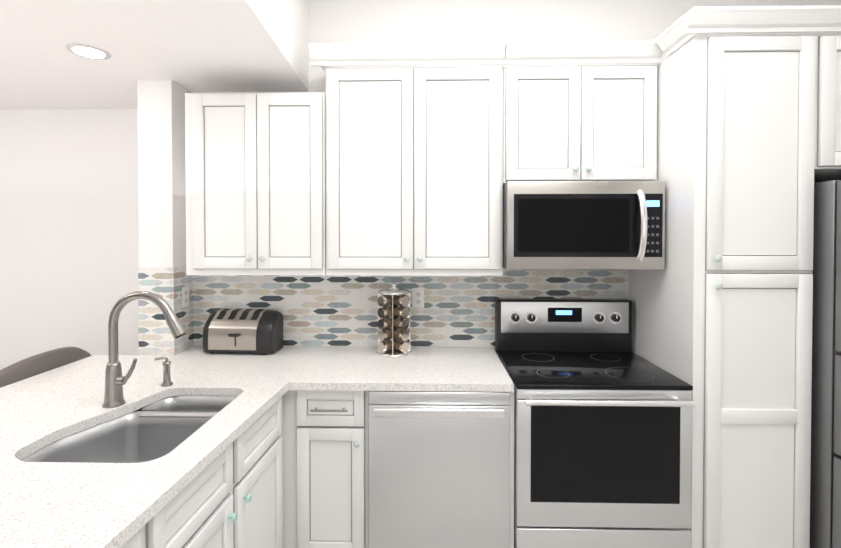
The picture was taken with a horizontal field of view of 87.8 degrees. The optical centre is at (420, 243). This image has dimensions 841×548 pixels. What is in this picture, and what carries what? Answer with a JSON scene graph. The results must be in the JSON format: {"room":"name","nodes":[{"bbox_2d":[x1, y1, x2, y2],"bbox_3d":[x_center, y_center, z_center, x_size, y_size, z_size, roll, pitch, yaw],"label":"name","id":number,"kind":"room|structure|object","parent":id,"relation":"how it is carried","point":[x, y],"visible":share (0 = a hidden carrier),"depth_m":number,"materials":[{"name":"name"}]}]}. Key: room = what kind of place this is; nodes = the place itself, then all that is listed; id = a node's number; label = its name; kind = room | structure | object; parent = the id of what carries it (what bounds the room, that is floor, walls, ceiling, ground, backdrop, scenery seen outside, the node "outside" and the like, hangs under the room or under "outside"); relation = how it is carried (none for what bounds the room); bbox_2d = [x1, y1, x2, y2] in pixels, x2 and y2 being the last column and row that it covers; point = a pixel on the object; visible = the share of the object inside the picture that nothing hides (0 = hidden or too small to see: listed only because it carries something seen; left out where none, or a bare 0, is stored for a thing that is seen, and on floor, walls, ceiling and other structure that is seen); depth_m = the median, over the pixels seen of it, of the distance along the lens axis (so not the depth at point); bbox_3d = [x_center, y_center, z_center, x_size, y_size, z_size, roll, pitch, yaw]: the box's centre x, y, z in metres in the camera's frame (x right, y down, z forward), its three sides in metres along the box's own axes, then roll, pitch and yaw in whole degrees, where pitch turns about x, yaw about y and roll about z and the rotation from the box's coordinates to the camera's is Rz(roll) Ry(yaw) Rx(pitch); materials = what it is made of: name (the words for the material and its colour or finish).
{"room":"kitchen","nodes":[
{"label":"kitchen","id":0,"kind":"room"},
{"bbox_2d":[0,109,138,369],"bbox_3d":[-3.098,-0.008,3.006,3.165,3.050,0.100,0,1,1],"label":"wall","id":1,"kind":"structure","parent":0,"point":[69,240],"depth_m":2.94,"materials":[{"name":"paint"}]},
{"bbox_2d":[0,0,308,108],"bbox_3d":[-2.556,-1.178,0.168,4.170,0.629,5.520,0,1,1],"label":"ceiling","id":2,"kind":"structure","parent":0,"point":[224,45],"depth_m":2.04,"materials":[{"name":"paint"}]},
{"bbox_2d":[66,44,110,59],"bbox_3d":[-1.535,-0.886,2.026,0.170,0.005,0.170,0,1,1],"label":"recessed light","id":3,"kind":"object","parent":2,"relation":"in","point":[88,51],"visible":1,"depth_m":2.01,"materials":[{"name":"white"}]},
{"bbox_2d":[137,80,190,354],"bbox_3d":[-1.448,0.312,2.665,0.189,2.419,0.520,0,1,1],"label":"wall","id":4,"kind":"structure","parent":0,"point":[161,177],"depth_m":2.40,"materials":[{"name":"paint"}]},
{"bbox_2d":[182,286,188,307],"bbox_3d":[-1.346,0.304,2.508,0.005,0.116,0.070,0,1,1],"label":"outlet","id":5,"kind":"object","parent":4,"relation":"attached to","point":[185,296],"visible":1,"depth_m":2.50,"materials":[{"name":"white plastic"}]},
{"bbox_2d":[191,0,840,351],"bbox_3d":[0.604,-0.003,2.607,4.255,3.050,0.100,0,1,1],"label":"wall","id":6,"kind":"structure","parent":0,"point":[375,21],"depth_m":2.54,"materials":[{"name":"paint"}]},
{"bbox_2d":[185,92,325,275],"bbox_3d":[-0.858,-0.311,2.405,0.730,0.948,0.352,0,1,1],"label":"upper cabinet","id":7,"kind":"object","parent":6,"relation":"attached to","point":[255,166],"visible":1,"depth_m":2.26,"materials":[{"name":"white wood"}]},
{"bbox_2d":[138,266,629,354],"bbox_3d":[-0.168,0.337,2.474,2.758,0.545,0.208,0,1,1],"label":"tile backsplash","id":8,"kind":"structure","parent":6,"relation":"attached to","point":[342,311],"depth_m":2.57,"materials":[{"name":"tile"}]},
{"bbox_2d":[412,288,423,307],"bbox_3d":[-0.014,0.318,2.562,0.070,0.116,0.005,0,1,1],"label":"outlet","id":9,"kind":"object","parent":8,"relation":"attached to","point":[417,297],"visible":1,"depth_m":2.56,"materials":[{"name":"white plastic"}]},
{"bbox_2d":[308,42,505,275],"bbox_3d":[-0.065,-0.416,2.366,0.979,1.160,0.393,0,1,1],"label":"upper cabinet","id":10,"kind":"object","parent":6,"relation":"attached to","point":[414,171],"visible":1,"depth_m":2.24,"materials":[{"name":"white wood"}]},
{"bbox_2d":[503,40,663,183],"bbox_3d":[0.817,-0.655,2.344,0.778,0.682,0.393,0,1,1],"label":"upper cabinet","id":11,"kind":"object","parent":6,"relation":"attached to","point":[579,123],"visible":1,"depth_m":2.22,"materials":[{"name":"white wood"}]},
{"bbox_2d":[502,181,664,269],"bbox_3d":[0.810,-0.091,2.301,0.762,0.432,0.477,0,1,1],"label":"microwave","id":12,"kind":"object","parent":11,"relation":"attached to","point":[583,225],"visible":1,"depth_m":2.13,"materials":[{"name":"silver metal"}]},
{"bbox_2d":[814,35,840,182],"bbox_3d":[2.172,-0.622,2.182,0.894,0.580,0.659,0,1,1],"label":"upper cabinet","id":13,"kind":"object","parent":6,"relation":"attached to","point":[827,161],"visible":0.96,"depth_m":1.89,"materials":[{"name":"white wood"}]},
{"bbox_3d":[-1.031,1.607,0.174,7.420,0.100,5.720,0,1,1],"label":"floor","id":14,"kind":"structure","parent":0,"visible":0},
{"bbox_2d":[0,347,90,387],"bbox_3d":[-2.136,1.032,2.200,0.605,0.992,0.770,0,1,1],"label":"chair","id":15,"kind":"object","parent":14,"relation":"on","point":[32,366],"visible":0.25,"depth_m":2.12,"materials":[{"name":"leather"}]},
{"bbox_2d":[121,507,172,547],"bbox_3d":[-0.989,1.107,0.831,0.710,0.876,0.512,0,1,1],"label":"base cabinet","id":16,"kind":"object","parent":14,"relation":"on","point":[157,532],"depth_m":1.11,"materials":[{"name":"white wood"}]},
{"bbox_2d":[0,459,155,547],"bbox_3d":[-1.005,0.652,0.705,0.450,0.034,1.110,0,1,1],"label":"countertop","id":17,"kind":"structure","parent":16,"relation":"on","point":[74,505],"depth_m":1.09,"materials":[{"name":"stone"}]},
{"bbox_2d":[0,346,231,485],"bbox_3d":[-1.440,0.643,1.379,0.750,0.034,2.439,0,1,1],"label":"countertop","id":18,"kind":"structure","parent":16,"relation":"on","point":[38,411],"depth_m":1.76,"materials":[{"name":"stone"}]},
{"bbox_2d":[102,291,185,407],"bbox_3d":[-1.062,0.401,1.683,0.317,0.440,0.074,0,1,1],"label":"faucet","id":19,"kind":"object","parent":18,"relation":"on","point":[115,380],"visible":1,"depth_m":1.67,"materials":[{"name":"silver metal"}]},
{"bbox_2d":[155,356,172,386],"bbox_3d":[-1.119,0.554,1.910,0.066,0.127,0.048,0,1,1],"label":"soap dispenser","id":20,"kind":"object","parent":18,"relation":"on","point":[166,374],"visible":1,"depth_m":1.90,"materials":[{"name":"silver metal"}]},
{"bbox_2d":[203,309,282,354],"bbox_3d":[-1.004,0.494,2.473,0.407,0.232,0.229,0,1,1],"label":"toaster","id":21,"kind":"object","parent":18,"relation":"on","point":[251,331],"visible":1,"depth_m":2.40,"materials":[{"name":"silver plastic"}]},
{"bbox_2d":[44,347,323,547],"bbox_3d":[-0.706,0.643,1.363,0.240,0.034,2.439,0,1,1],"label":"countertop","id":22,"kind":"structure","parent":16,"relation":"on","point":[122,514],"depth_m":1.25,"materials":[{"name":"stone"}]},
{"bbox_2d":[20,396,237,462],"bbox_3d":[-0.979,0.764,1.566,0.494,0.210,0.639,0,1,1],"label":"sink","id":23,"kind":"object","parent":22,"relation":"in","point":[159,428],"visible":0.35,"depth_m":1.70,"materials":[{"name":"silver metal"}]},
{"bbox_2d":[133,395,282,547],"bbox_3d":[-0.973,1.097,1.547,0.710,0.876,0.920,0,1,1],"label":"base cabinet","id":24,"kind":"object","parent":14,"relation":"on","point":[230,495],"depth_m":1.55,"materials":[{"name":"white wood"}]},
{"bbox_2d":[176,347,291,395],"bbox_3d":[-0.972,0.631,2.224,0.450,0.034,0.729,0,1,1],"label":"countertop","id":25,"kind":"structure","parent":24,"relation":"on","point":[239,369],"depth_m":2.08,"materials":[{"name":"stone"}]},
{"bbox_2d":[281,390,513,547],"bbox_3d":[-0.116,1.087,2.260,1.082,0.876,0.651,0,1,1],"label":"base cabinet","id":26,"kind":"object","parent":14,"relation":"on","point":[325,460],"visible":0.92,"depth_m":1.98,"materials":[{"name":"white wood"}]},
{"bbox_2d":[296,347,513,391],"bbox_3d":[-0.074,0.631,2.253,0.984,0.034,0.634,0,1,1],"label":"countertop","id":27,"kind":"structure","parent":26,"relation":"on","point":[335,368],"depth_m":2.11,"materials":[{"name":"stone"}]},
{"bbox_2d":[377,284,410,356],"bbox_3d":[-0.147,0.416,2.444,0.192,0.388,0.192,0,1,1],"label":"spice rack","id":28,"kind":"object","parent":27,"relation":"on","point":[393,321],"visible":1,"depth_m":2.38,"materials":[{"name":"silver metal"}]},
{"bbox_2d":[369,391,509,547],"bbox_3d":[0.088,1.088,2.243,0.626,0.875,0.674,0,1,1],"label":"dishwasher","id":29,"kind":"object","parent":14,"relation":"on","point":[439,469],"visible":0.9,"depth_m":1.94,"materials":[{"name":"silver metal"}]},
{"bbox_2d":[495,298,695,547],"bbox_3d":[0.805,0.925,2.194,0.758,1.203,0.713,0,1,1],"label":"range","id":30,"kind":"object","parent":14,"relation":"on","point":[602,435],"visible":1,"depth_m":1.90,"materials":[{"name":"silver metal"}]},
{"bbox_2d":[629,29,824,547],"bbox_3d":[1.465,0.307,2.221,0.512,2.438,0.638,0,1,1],"label":"tall cabinet","id":31,"kind":"object","parent":14,"relation":"on","point":[722,308],"depth_m":1.91,"materials":[{"name":"white wood"}]},
{"bbox_2d":[810,180,840,547],"bbox_3d":[2.169,0.629,2.111,0.865,1.800,0.802,0,1,1],"label":"refrigerator","id":32,"kind":"object","parent":14,"relation":"on","point":[825,503],"visible":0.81,"depth_m":1.86,"materials":[{"name":"silver metal"}]}
]}

